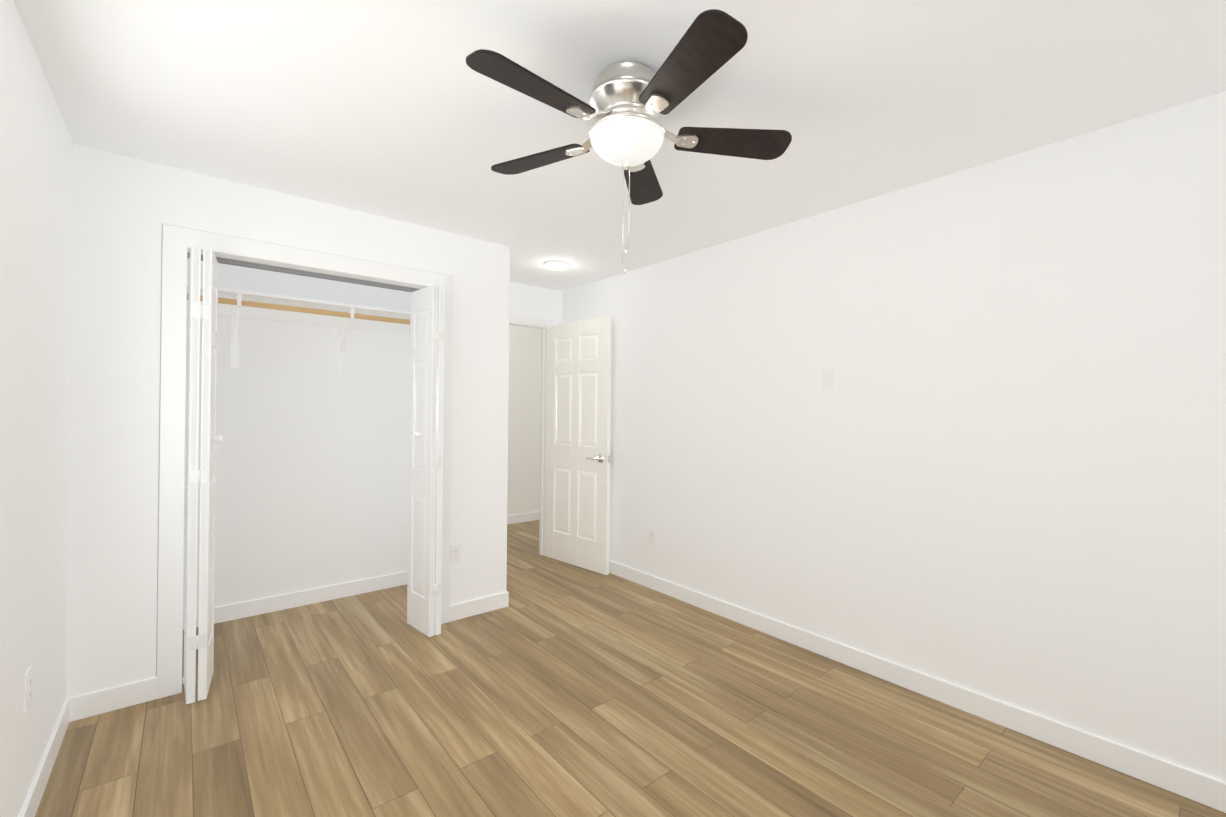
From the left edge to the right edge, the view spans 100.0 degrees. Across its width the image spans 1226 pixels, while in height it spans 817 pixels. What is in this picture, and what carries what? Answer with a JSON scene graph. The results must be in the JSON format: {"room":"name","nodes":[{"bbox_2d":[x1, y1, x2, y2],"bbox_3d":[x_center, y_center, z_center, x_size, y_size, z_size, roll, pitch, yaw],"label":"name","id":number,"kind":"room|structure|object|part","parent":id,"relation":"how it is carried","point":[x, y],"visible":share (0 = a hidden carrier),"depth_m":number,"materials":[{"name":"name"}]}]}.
{"room":"empty bedroom","nodes":[
{"label":"empty bedroom","id":0,"kind":"room"},
{"bbox_2d":[0,0,73,816],"bbox_3d":[-1.404,0.105,1.028,0.100,2.440,4.830,1,0,-40],"label":"wall","id":1,"kind":"structure","parent":0,"point":[36,180],"depth_m":1.62,"materials":[{"name":"white paint"}]},
{"bbox_2d":[24,667,31,712],"bbox_3d":[-1.833,0.880,1.614,0.007,0.114,0.070,1,0,-40],"label":"wall outlet","id":2,"kind":"object","parent":1,"relation":"attached to","point":[27,688],"visible":1,"depth_m":1.60,"materials":[{"name":"white plastic"}]},
{"bbox_2d":[19,696,78,816],"bbox_3d":[-1.093,1.276,0.726,0.015,0.100,3.763,1,0,-40],"label":"baseboard","id":3,"kind":"structure","parent":1,"relation":"attached to","point":[70,710],"depth_m":1.85,"materials":[{"name":"white wood"}]},
{"bbox_2d":[66,144,509,698],"bbox_3d":[-1.547,0.111,2.885,2.060,2.440,0.140,1,0,-40],"label":"wall","id":4,"kind":"structure","parent":0,"point":[125,208],"depth_m":2.33,"materials":[{"name":"white paint"}]},
{"bbox_2d":[182,245,222,703],"bbox_3d":[-1.937,0.291,2.437,0.138,2.068,0.324,1,0,-40],"label":"bifold door","id":5,"kind":"structure","parent":4,"relation":"in","point":[209,438],"depth_m":2.32,"materials":[{"name":"white paint"}]},
{"bbox_3d":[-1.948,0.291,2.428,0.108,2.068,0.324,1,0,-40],"label":"left bifold door hinges","id":6,"kind":"part","parent":5,"relation":"part of","materials":[{"name":"white wood"}]},
{"bbox_3d":[-1.880,0.144,2.449,0.040,0.034,0.034,1,0,-40],"label":"knob","id":7,"kind":"part","parent":5,"relation":"part of","materials":[{"name":"white plastic"}]},
{"bbox_2d":[187,252,419,291],"bbox_3d":[-1.611,-0.739,2.884,1.195,0.022,0.030,1,0,-40],"label":"trim","id":8,"kind":"structure","parent":4,"relation":"attached to","point":[301,272],"depth_m":2.82,"materials":[{"name":"grey"}]},
{"bbox_2d":[156,223,452,698],"bbox_3d":[-1.544,0.246,2.789,1.371,2.168,0.012,1,0,-40],"label":"trim","id":9,"kind":"structure","parent":4,"relation":"attached to","point":[178,241],"depth_m":2.39,"materials":[{"name":"white wood"}]},
{"bbox_2d":[407,285,444,636],"bbox_3d":[-1.128,0.302,3.114,0.161,2.068,0.330,1,0,-35],"label":"bifold door","id":10,"kind":"structure","parent":4,"relation":"in","point":[425,448],"depth_m":3.03,"materials":[{"name":"white paint"}]},
{"bbox_3d":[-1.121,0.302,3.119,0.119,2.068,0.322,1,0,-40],"label":"bifold door right hinges","id":11,"kind":"part","parent":10,"relation":"part of","materials":[{"name":"white wood"}]},
{"bbox_2d":[450,544,460,563],"bbox_3d":[-0.993,0.917,3.255,0.070,0.114,0.007,1,0,-40],"label":"outlet","id":12,"kind":"object","parent":4,"relation":"attached to","point":[455,553],"visible":1,"depth_m":3.25,"materials":[{"name":"white plastic"}]},
{"bbox_2d":[449,591,506,621],"bbox_3d":[-0.881,1.289,3.347,0.382,0.100,0.015,1,0,-40],"label":"baseboard","id":13,"kind":"structure","parent":4,"relation":"attached to","point":[462,610],"depth_m":3.34,"materials":[{"name":"white wood"}]},
{"bbox_2d":[507,591,508,606],"bbox_3d":[-0.988,1.290,3.814,0.012,0.100,0.867,1,0,-40],"label":"baseboard","id":14,"kind":"structure","parent":4,"relation":"attached to","point":[507,591],"depth_m":3.48,"materials":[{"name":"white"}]},
{"bbox_2d":[183,258,561,612],"bbox_3d":[-1.698,0.113,3.862,3.080,2.440,0.100,1,0,-40],"label":"wall","id":15,"kind":"structure","parent":0,"point":[312,465],"depth_m":3.49,"materials":[{"name":"white paint"}]},
{"bbox_2d":[183,571,407,629],"bbox_3d":[-2.102,1.278,3.454,1.960,0.100,0.015,1,0,-40],"label":"baseboard","id":16,"kind":"structure","parent":15,"relation":"attached to","point":[234,611],"depth_m":3.46,"materials":[{"name":"white wood"}]},
{"bbox_2d":[187,283,409,372],"bbox_3d":[-1.979,-0.466,3.333,1.958,0.429,0.349,1,0,-40],"label":"closet shelf","id":17,"kind":"object","parent":15,"relation":"attached to","point":[235,304],"visible":0.6,"depth_m":3.33,"materials":[{"name":"white wood"}]},
{"bbox_3d":[-1.894,-0.613,3.234,1.920,0.033,0.033,1,0,-40],"label":"rod","id":18,"kind":"part","parent":17,"relation":"part of","materials":[{"name":"brown wood"}]},
{"bbox_2d":[509,314,554,555],"bbox_3d":[-0.935,0.263,4.492,0.918,2.160,0.112,1,0,-40],"label":"door frame","id":19,"kind":"structure","parent":15,"relation":"attached to","point":[543,439],"depth_m":4.73,"materials":[{"name":"white wood"}]},
{"bbox_2d":[545,316,611,574],"bbox_3d":[-0.301,0.298,4.440,0.176,2.085,0.785,1,0,-40],"label":"entry door","id":20,"kind":"structure","parent":19,"relation":"in","point":[578,432],"depth_m":4.38,"materials":[{"name":"white paint"}]},
{"bbox_3d":[-0.108,0.407,4.218,0.162,0.064,0.196,1,0,-40],"label":"handle","id":21,"kind":"part","parent":20,"relation":"part of","materials":[{"name":"silver metal"}]},
{"bbox_2d":[507,325,540,515],"bbox_3d":[-1.609,0.122,5.721,3.600,2.440,0.100,1,0,-40],"label":"wall","id":22,"kind":"structure","parent":0,"point":[524,410],"depth_m":6.12,"materials":[{"name":"white paint"}]},
{"bbox_2d":[507,511,539,524],"bbox_3d":[-1.584,1.292,5.674,3.400,0.100,0.012,1,0,-40],"label":"baseboard","id":23,"kind":"structure","parent":22,"relation":"attached to","point":[532,516],"depth_m":6.10,"materials":[{"name":"white wood"}]},
{"bbox_2d":[13,0,1225,291],"bbox_3d":[-0.097,-1.145,3.071,4.700,0.100,6.300,1,0,-40],"label":"ceiling","id":24,"kind":"structure","parent":0,"point":[399,110],"depth_m":1.81,"materials":[{"name":"white paint"}]},
{"bbox_2d":[543,260,569,269],"bbox_3d":[-0.427,-1.078,3.902,0.200,0.033,0.200,1,0,-40],"label":"recessed light","id":25,"kind":"object","parent":24,"relation":"in","point":[556,265],"visible":1,"depth_m":3.85,"materials":[{"name":"white plastic"}]},
{"bbox_2d":[466,9,791,272],"bbox_3d":[0.021,-0.775,1.686,1.054,0.649,1.087,1,0,-40],"label":"ceiling fan","id":26,"kind":"object","parent":24,"relation":"hanging from","point":[630,102],"visible":1,"depth_m":1.61,"materials":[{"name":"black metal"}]},
{"bbox_3d":[0.045,-0.863,1.715,0.248,0.092,0.248,1,0,-40],"label":"lamp shade","id":27,"kind":"part","parent":26,"relation":"part of","materials":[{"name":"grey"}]},
{"bbox_3d":[0.035,-0.948,1.703,0.450,0.302,0.464,1,0,-40],"label":"motor","id":28,"kind":"part","parent":26,"relation":"part of","materials":[{"name":"silver metal"}]},
{"bbox_2d":[35,520,1225,816],"bbox_3d":[-0.121,1.395,3.060,4.700,0.100,6.300,1,0,-40],"label":"floor","id":29,"kind":"structure","parent":0,"point":[555,688],"depth_m":2.13,"materials":[{"name":"brown wood"}]},
{"bbox_2d":[562,91,1225,781],"bbox_3d":[1.038,0.136,3.065,0.100,2.440,4.830,1,0,-40],"label":"wall","id":30,"kind":"structure","parent":0,"point":[992,463],"depth_m":2.28,"materials":[{"name":"white paint"}]},
{"bbox_2d":[648,529,654,545],"bbox_3d":[0.291,0.967,3.863,0.007,0.114,0.070,1,0,-40],"label":"wall outlet","id":31,"kind":"object","parent":30,"relation":"attached to","point":[651,536],"visible":1,"depth_m":3.86,"materials":[{"name":"white plastic"}]},
{"bbox_2d":[821,368,833,388],"bbox_3d":[1.172,-0.162,2.815,0.020,0.114,0.070,1,0,-40],"label":"light switch","id":32,"kind":"object","parent":30,"relation":"attached to","point":[828,378],"visible":1,"depth_m":2.81,"materials":[{"name":"white plastic"}]},
{"bbox_2d":[609,560,1225,812],"bbox_3d":[0.981,1.305,3.022,0.020,0.100,4.630,1,0,-40],"label":"baseboard","id":33,"kind":"structure","parent":30,"relation":"attached to","point":[1183,781],"depth_m":2.26,"materials":[{"name":"white wood"}]}
]}

